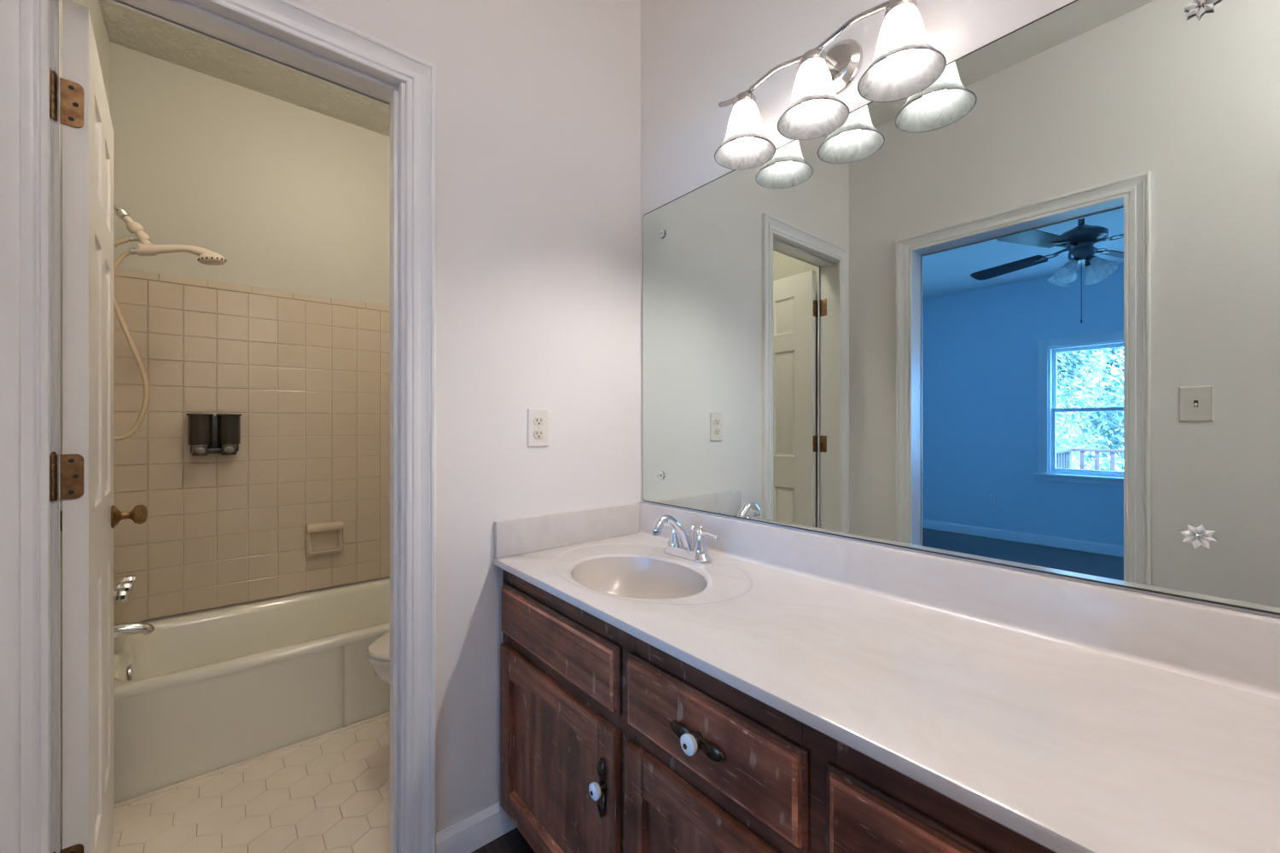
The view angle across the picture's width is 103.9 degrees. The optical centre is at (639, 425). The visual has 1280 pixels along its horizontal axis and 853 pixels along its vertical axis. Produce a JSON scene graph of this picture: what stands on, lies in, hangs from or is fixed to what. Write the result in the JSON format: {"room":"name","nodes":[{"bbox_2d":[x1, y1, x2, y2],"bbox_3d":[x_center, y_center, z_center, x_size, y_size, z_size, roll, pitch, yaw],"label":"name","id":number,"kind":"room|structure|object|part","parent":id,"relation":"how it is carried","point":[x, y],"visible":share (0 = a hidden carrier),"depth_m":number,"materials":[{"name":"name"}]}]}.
{"room":"bathroom","nodes":[
{"label":"bathroom","id":0,"kind":"room"},
{"bbox_2d":[59,0,110,843],"bbox_3d":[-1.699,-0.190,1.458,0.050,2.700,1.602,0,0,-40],"label":"door frame","id":1,"kind":"structure","parent":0,"point":[102,42],"depth_m":1.41,"materials":[{"name":"paint"}]},
{"bbox_2d":[50,0,147,852],"bbox_3d":[-1.320,0.153,1.208,0.178,1.990,0.605,0,0,-43],"label":"door","id":2,"kind":"structure","parent":1,"relation":"in","point":[89,516],"depth_m":1.01,"materials":[{"name":"white wood"}]},
{"bbox_3d":[-1.521,0.255,1.345,0.072,0.064,0.064,0,0,-43],"label":"knob","id":3,"kind":"part","parent":2,"relation":"part of","materials":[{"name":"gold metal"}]},
{"bbox_3d":[-1.443,0.255,1.417,0.072,0.064,0.064,0,0,-43],"label":"knob","id":4,"kind":"part","parent":2,"relation":"part of","materials":[{"name":"gold metal"}]},
{"bbox_3d":[-1.873,0.086,1.719,0.006,1.442,0.759,0,0,-40],"label":"tiled wall","id":5,"kind":"structure","parent":1,"relation":"attached to","visible":0},
{"bbox_2d":[113,588,128,604],"bbox_3d":[-1.786,0.582,1.687,0.092,0.060,0.060,0,0,-40],"label":"tub valve","id":6,"kind":"object","parent":5,"relation":"attached to","point":[119,596],"visible":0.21,"depth_m":1.69,"materials":[{"name":"silver metal"}]},
{"bbox_2d":[113,581,133,593],"bbox_3d":[-1.854,0.582,1.767,0.092,0.060,0.060,0,0,-40],"label":"tub valve","id":7,"kind":"object","parent":5,"relation":"attached to","point":[127,585],"visible":0.17,"depth_m":1.77,"materials":[{"name":"silver metal"}]},
{"bbox_2d":[113,575,136,587],"bbox_3d":[-1.921,0.582,1.848,0.092,0.060,0.060,0,0,-40],"label":"tub valve","id":8,"kind":"object","parent":5,"relation":"attached to","point":[132,578],"visible":0.21,"depth_m":1.85,"materials":[{"name":"silver metal"}]},
{"bbox_2d":[113,622,154,638],"bbox_3d":[-1.833,0.728,1.785,0.149,0.068,0.068,0,0,-40],"label":"tub spout","id":9,"kind":"object","parent":5,"relation":"attached to","point":[125,629],"visible":0.63,"depth_m":1.78,"materials":[{"name":"silver metal"}]},
{"bbox_2d":[59,715,389,852],"bbox_3d":[-0.841,1.161,1.652,1.514,0.005,0.796,0,0,-40],"label":"floor tile","id":10,"kind":"structure","parent":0,"point":[238,830],"depth_m":1.52,"materials":[{"name":"beige tile"}]},
{"bbox_2d":[113,576,389,804],"bbox_3d":[-1.315,0.985,2.220,1.512,0.349,0.722,0,0,-40],"label":"bathtub","id":11,"kind":"object","parent":10,"relation":"on","point":[203,692],"visible":0.53,"depth_m":1.82,"materials":[{"name":"white ceramic"}]},
{"bbox_3d":[-1.820,0.895,1.795,0.016,0.076,0.076,0,0,-40],"label":"overflow plate","id":12,"kind":"part","parent":11,"relation":"part of","materials":[{"name":"silver metal"}]},
{"bbox_2d":[113,576,389,702],"bbox_3d":[-1.315,0.955,2.220,1.512,0.290,0.722,0,0,-40],"label":"basin","id":13,"kind":"object","parent":11,"relation":"in","point":[310,646],"depth_m":1.97,"materials":[{"name":"white ceramic"}]},
{"bbox_2d":[366,630,389,685],"bbox_3d":[-0.579,0.782,1.888,0.802,0.755,0.460,0,0,-40],"label":"toilet","id":14,"kind":"object","parent":10,"relation":"on","point":[378,654],"visible":0.09,"depth_m":1.62,"materials":[{"name":"white ceramic"}]},
{"bbox_3d":[-0.669,0.763,1.813,0.567,0.020,0.370,0,0,-40],"label":"seat","id":15,"kind":"part","parent":14,"relation":"part of","materials":[{"name":"white"}]},
{"bbox_3d":[-0.668,0.737,1.813,0.565,0.027,0.368,0,0,-40],"label":"lid","id":16,"kind":"part","parent":14,"relation":"part of","materials":[{"name":"white"}]},
{"bbox_3d":[-0.634,0.968,1.842,0.635,0.385,0.355,0,0,-40],"label":"bowl","id":17,"kind":"part","parent":14,"relation":"part of","materials":[{"name":"white ceramic"}]},
{"bbox_2d":[98,0,389,136],"bbox_3d":[-1.006,-1.590,1.935,1.626,0.100,1.560,0,0,-40],"label":"ceiling","id":18,"kind":"structure","parent":0,"point":[125,27],"depth_m":2.15,"materials":[{"name":"white paint"}]},
{"bbox_2d":[110,41,389,622],"bbox_3d":[-1.557,-0.190,2.556,1.676,2.700,0.100,0,0,-40],"label":"wall","id":19,"kind":"structure","parent":0,"point":[293,198],"depth_m":2.29,"materials":[{"name":"paint"}]},
{"bbox_2d":[113,267,389,623],"bbox_3d":[-1.543,0.086,2.492,1.498,1.442,0.006,0,0,-40],"label":"tiled wall","id":20,"kind":"structure","parent":19,"relation":"attached to","point":[305,410],"depth_m":2.27,"materials":[{"name":"beige tile"}]},
{"bbox_2d":[186,413,241,456],"bbox_3d":[-1.845,0.041,2.174,0.181,0.179,0.101,0,0,-40],"label":"soap dispenser","id":21,"kind":"object","parent":20,"relation":"attached to","point":[207,433],"visible":1,"depth_m":2.16,"materials":[{"name":"grey plastic"}]},
{"bbox_3d":[-1.881,-0.044,2.143,0.086,0.009,0.076,0,0,-40],"label":"lid","id":22,"kind":"part","parent":21,"relation":"part of","materials":[{"name":"grey plastic"}]},
{"bbox_3d":[-1.808,-0.044,2.204,0.086,0.009,0.076,0,0,-40],"label":"lid","id":23,"kind":"part","parent":21,"relation":"part of","materials":[{"name":"grey plastic"}]},
{"bbox_2d":[305,520,343,557],"bbox_3d":[-1.546,0.560,2.459,0.156,0.159,0.046,0,0,-40],"label":"soap dish","id":24,"kind":"object","parent":20,"relation":"attached to","point":[324,538],"visible":1,"depth_m":2.46,"materials":[{"name":"beige ceramic"}]},
{"bbox_2d":[308,547,341,555],"bbox_3d":[-1.546,0.620,2.459,0.136,0.016,0.039,0,0,-40],"label":"tray","id":25,"kind":"object","parent":24,"relation":"on","point":[312,551],"depth_m":2.45,"materials":[{"name":"beige ceramic"}]},
{"bbox_2d":[113,711,389,809],"bbox_3d":[-1.085,1.157,1.943,1.508,0.006,0.018,0,0,-40],"label":"trim","id":26,"kind":"structure","parent":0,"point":[220,770],"depth_m":1.71,"materials":[{"name":"tile"}]},
{"bbox_2d":[113,275,389,619],"bbox_3d":[-1.301,0.089,2.203,1.516,1.438,0.770,0,0,-40],"label":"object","id":27,"kind":"structure","parent":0,"point":[277,390],"depth_m":2.32,"materials":[{"name":"beige"}]},
{"bbox_2d":[113,203,156,255],"bbox_3d":[-1.836,-0.718,1.782,0.166,0.212,0.052,0,0,-40],"label":"shower arm","id":28,"kind":"object","parent":27,"relation":"attached to","point":[146,247],"visible":0.71,"depth_m":1.79,"materials":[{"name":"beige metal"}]},
{"bbox_2d":[113,237,226,441],"bbox_3d":[-1.752,-0.312,1.852,0.346,0.735,0.087,0,0,-40],"label":"shower","id":29,"kind":"object","parent":27,"relation":"attached to","point":[206,257],"visible":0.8,"depth_m":1.81,"materials":[{"name":"beige plastic"}]},
{"bbox_3d":[-1.726,-0.646,1.875,0.234,0.068,0.040,0,0,-40],"label":"handle","id":30,"kind":"part","parent":29,"relation":"part of","materials":[{"name":"beige plastic"}]},
{"bbox_2d":[59,722,535,852],"bbox_3d":[-0.319,1.210,1.076,1.676,0.100,3.960,0,0,-40],"label":"floor","id":31,"kind":"structure","parent":0,"point":[513,841],"depth_m":1.39,"materials":[{"name":"tile"}]},
{"bbox_2d":[500,570,1055,852],"bbox_3d":[0.243,0.778,1.031,0.564,0.764,1.430,0,0,-40],"label":"vanity cabinet","id":32,"kind":"object","parent":31,"relation":"on","point":[611,741],"visible":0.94,"depth_m":0.89,"materials":[{"name":"brown wood"}]},
{"bbox_3d":[-0.214,1.037,1.204,0.019,0.056,0.422,0,0,-40],"label":"rail","id":33,"kind":"part","parent":32,"relation":"part of","materials":[{"name":"brown wood"}]},
{"bbox_3d":[-0.216,1.003,1.203,0.014,0.012,0.422,0,0,-40],"label":"moulding","id":34,"kind":"part","parent":32,"relation":"part of","materials":[{"name":"brown wood"}]},
{"bbox_3d":[-0.208,0.839,1.209,0.006,0.357,0.438,0,0,-40],"label":"panel","id":35,"kind":"part","parent":32,"relation":"part of","materials":[{"name":"brown wood"}]},
{"bbox_3d":[-0.214,0.653,1.204,0.019,0.078,0.422,0,0,-40],"label":"rail","id":36,"kind":"part","parent":32,"relation":"part of","materials":[{"name":"brown wood"}]},
{"bbox_3d":[-0.214,0.513,1.204,0.020,0.139,0.534,0,0,-40],"label":"drawer","id":37,"kind":"part","parent":32,"relation":"part of","materials":[{"name":"brown wood"}]},
{"bbox_3d":[-0.090,0.736,1.006,0.017,0.033,0.033,0,0,-40],"label":"knob","id":38,"kind":"part","parent":32,"relation":"part of","materials":[{"name":"white ceramic"}]},
{"bbox_3d":[-0.079,0.736,1.016,0.014,0.120,0.026,0,0,-40],"label":"handle","id":39,"kind":"part","parent":32,"relation":"part of","materials":[{"name":"brown metal"}]},
{"bbox_3d":[0.107,0.839,0.833,0.006,0.357,0.292,0,0,-40],"label":"panel","id":40,"kind":"part","parent":32,"relation":"part of","materials":[{"name":"brown wood"}]},
{"bbox_3d":[0.079,0.513,0.805,0.017,0.033,0.033,0,0,-40],"label":"knob","id":41,"kind":"part","parent":32,"relation":"part of","materials":[{"name":"white ceramic"}]},
{"bbox_3d":[0.090,0.513,0.814,0.014,0.026,0.120,0,0,-40],"label":"handle","id":42,"kind":"part","parent":32,"relation":"part of","materials":[{"name":"brown metal"}]},
{"bbox_3d":[0.101,0.653,0.827,0.019,0.078,0.276,0,0,-40],"label":"rail","id":43,"kind":"part","parent":32,"relation":"part of","materials":[{"name":"brown wood"}]},
{"bbox_3d":[0.101,0.513,0.827,0.020,0.139,0.388,0,0,-40],"label":"drawer","id":44,"kind":"part","parent":32,"relation":"part of","materials":[{"name":"brown wood"}]},
{"bbox_2d":[493,501,1279,852],"bbox_3d":[0.256,0.395,1.034,0.544,0.249,1.438,0,0,-40],"label":"countertop","id":45,"kind":"structure","parent":32,"relation":"on","point":[1071,717],"depth_m":0.76,"materials":[{"name":"stone"}]},
{"bbox_2d":[570,557,707,599],"bbox_3d":[-0.008,0.451,1.274,0.300,0.137,0.396,0,0,-40],"label":"basin","id":46,"kind":"object","parent":45,"relation":"in","point":[614,578],"depth_m":1.41,"materials":[{"name":"white ceramic"}]},
{"bbox_2d":[651,514,718,563],"bbox_3d":[0.126,0.311,1.435,0.180,0.128,0.180,0,0,2],"label":"faucet","id":47,"kind":"object","parent":45,"relation":"on","point":[679,544],"visible":1,"depth_m":1.39,"materials":[{"name":"silver metal"}]},
{"bbox_3d":[0.080,0.304,1.500,0.014,0.017,0.066,0,0,-40],"label":"lever","id":48,"kind":"part","parent":47,"relation":"part of","materials":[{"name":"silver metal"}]},
{"bbox_3d":[0.093,0.304,1.400,0.147,0.114,0.032,0,0,-40],"label":"spout","id":49,"kind":"part","parent":47,"relation":"part of","materials":[{"name":"silver metal"}]},
{"bbox_3d":[0.102,0.318,1.476,0.042,0.075,0.042,0,0,-40],"label":"handle","id":50,"kind":"part","parent":47,"relation":"part of","materials":[{"name":"silver metal"}]},
{"bbox_3d":[0.134,0.364,1.435,0.056,0.022,0.160,0,0,-40],"label":"plate","id":51,"kind":"part","parent":47,"relation":"part of","materials":[{"name":"silver metal"}]},
{"bbox_3d":[0.152,0.324,1.449,0.018,0.067,0.018,0,0,-40],"label":"lift rod","id":52,"kind":"part","parent":47,"relation":"part of","materials":[{"name":"silver metal"}]},
{"bbox_3d":[0.169,0.318,1.396,0.042,0.075,0.042,0,0,-40],"label":"handle","id":53,"kind":"part","parent":47,"relation":"part of","materials":[{"name":"silver metal"}]},
{"bbox_3d":[0.189,0.304,1.370,0.014,0.017,0.066,0,0,-40],"label":"lever","id":54,"kind":"part","parent":47,"relation":"part of","materials":[{"name":"silver metal"}]},
{"bbox_3d":[0.376,0.513,0.498,0.020,0.139,0.412,0,0,-40],"label":"drawer","id":55,"kind":"part","parent":32,"relation":"part of","materials":[{"name":"brown wood"}]},
{"bbox_2d":[290,0,640,852],"bbox_3d":[-0.554,-0.190,1.372,1.596,2.700,0.115,0,0,-40],"label":"wall","id":56,"kind":"structure","parent":0,"point":[538,101],"depth_m":1.45,"materials":[{"name":"paint"}]},
{"bbox_2d":[0,0,436,852],"bbox_3d":[-0.812,0.114,1.068,0.730,2.092,0.020,0,0,-40],"label":"trim","id":57,"kind":"structure","parent":56,"relation":"attached to","point":[24,24],"depth_m":0.87,"materials":[{"name":"white wood"}]},
{"bbox_2d":[49,0,402,852],"bbox_3d":[-0.866,0.145,1.111,0.610,2.030,0.114,0,0,-40],"label":"trim","id":58,"kind":"structure","parent":56,"relation":"attached to","point":[202,16],"depth_m":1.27,"materials":[{"name":"white wood"}]},
{"bbox_2d":[436,802,516,852],"bbox_3d":[-0.443,1.116,1.380,0.236,0.088,0.014,0,0,-40],"label":"baseboard","id":59,"kind":"structure","parent":56,"relation":"attached to","point":[485,826],"depth_m":1.37,"materials":[{"name":"white wood"}]},
{"bbox_2d":[527,408,548,447],"bbox_3d":[-0.304,0.008,1.500,0.070,0.114,0.007,0,0,-40],"label":"wall outlet","id":60,"kind":"object","parent":56,"relation":"attached to","point":[538,419],"visible":1,"depth_m":1.50,"materials":[{"name":"white plastic"}]},
{"bbox_2d":[534,417,543,425],"bbox_3d":[-0.303,-0.011,1.498,0.033,0.026,0.002,0,0,-40],"label":"receptacle","id":61,"kind":"object","parent":60,"relation":"attached to","point":[538,421],"depth_m":1.50,"materials":[{"name":"white plastic"}]},
{"bbox_2d":[534,430,543,438],"bbox_3d":[-0.303,0.028,1.498,0.033,0.026,0.002,0,0,-40],"label":"receptacle","id":62,"kind":"object","parent":60,"relation":"attached to","point":[538,433],"depth_m":1.50,"materials":[{"name":"white plastic"}]},
{"bbox_2d":[640,0,1279,618],"bbox_3d":[0.787,-0.190,0.919,0.120,2.700,2.300,0,0,-40],"label":"wall","id":63,"kind":"structure","parent":0,"point":[697,55],"depth_m":1.45,"materials":[{"name":"paint"}]},
{"bbox_2d":[714,0,946,169],"bbox_3d":[0.398,-0.804,1.157,0.170,0.218,0.554,0,0,-40],"label":"vanity light","id":64,"kind":"object","parent":63,"relation":"attached to","point":[904,63],"visible":1,"depth_m":1.12,"materials":[{"name":"white glass"}]},
{"bbox_3d":[0.271,-0.772,1.298,0.047,0.098,0.047,0,0,-40],"label":"bulb","id":65,"kind":"part","parent":64,"relation":"part of","materials":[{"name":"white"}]},
{"bbox_3d":[0.271,-0.770,1.298,0.157,0.137,0.157,0,0,-40],"label":"lamp shade","id":66,"kind":"part","parent":64,"relation":"part of","materials":[{"name":"white glass"}]},
{"bbox_3d":[0.396,-0.769,1.149,0.047,0.098,0.047,0,0,-40],"label":"bulb","id":67,"kind":"part","parent":64,"relation":"part of","materials":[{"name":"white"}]},
{"bbox_3d":[0.396,-0.767,1.149,0.157,0.137,0.157,0,0,-40],"label":"lamp shade","id":68,"kind":"part","parent":64,"relation":"part of","materials":[{"name":"white glass"}]},
{"bbox_3d":[0.432,-0.854,1.165,0.063,0.022,0.022,0,0,-40],"label":"stem","id":69,"kind":"part","parent":64,"relation":"part of","materials":[{"name":"silver metal"}]},
{"bbox_3d":[0.464,-0.851,1.192,0.024,0.124,0.124,0,0,-40],"label":"plate","id":70,"kind":"part","parent":64,"relation":"part of","materials":[{"name":"silver metal"}]},
{"bbox_3d":[0.520,-0.766,1.001,0.047,0.098,0.047,0,0,-40],"label":"bulb","id":71,"kind":"part","parent":64,"relation":"part of","materials":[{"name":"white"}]},
{"bbox_3d":[0.520,-0.763,1.001,0.157,0.137,0.157,0,0,-40],"label":"lamp shade","id":72,"kind":"part","parent":64,"relation":"part of","materials":[{"name":"white glass"}]},
{"bbox_2d":[637,501,1279,699],"bbox_3d":[0.453,0.322,1.199,0.030,0.104,1.438,0,0,-40],"label":"backsplash","id":73,"kind":"structure","parent":63,"relation":"attached to","point":[1236,649],"depth_m":0.89,"materials":[{"name":"stone"}]},
{"bbox_2d":[642,0,1279,615],"bbox_3d":[0.459,-0.234,1.213,0.005,0.996,1.402,0,0,-40],"label":"wall mirror","id":74,"kind":"object","parent":63,"relation":"attached to","point":[1020,309],"visible":0.97,"depth_m":0.92,"materials":[{"name":"grey mirror"}]},
{"bbox_2d":[657,471,663,480],"bbox_3d":[0.068,0.168,1.669,0.008,0.032,0.032,0,0,-40],"label":"rosette","id":75,"kind":"object","parent":74,"relation":"attached to","point":[660,475],"visible":1,"depth_m":1.67,"materials":[{"name":"white plastic"}]},
{"bbox_2d":[657,228,664,238],"bbox_3d":[0.071,-0.637,1.666,0.008,0.032,0.032,0,0,-40],"label":"rosette","id":76,"kind":"object","parent":74,"relation":"attached to","point":[661,233],"visible":1,"depth_m":1.66,"materials":[{"name":"white plastic"}]},
{"bbox_2d":[1180,524,1217,548],"bbox_3d":[0.837,0.167,0.750,0.008,0.038,0.038,0,0,-40],"label":"rosette","id":77,"kind":"object","parent":74,"relation":"attached to","point":[1189,534],"visible":1,"depth_m":0.75,"materials":[{"name":"white plastic"}]},
{"bbox_2d":[1183,0,1218,17],"bbox_3d":[0.839,-0.630,0.747,0.008,0.038,0.038,0,0,-40],"label":"rosette","id":78,"kind":"object","parent":74,"relation":"attached to","point":[1193,8],"visible":1,"depth_m":0.75,"materials":[{"name":"white plastic"}]}
]}

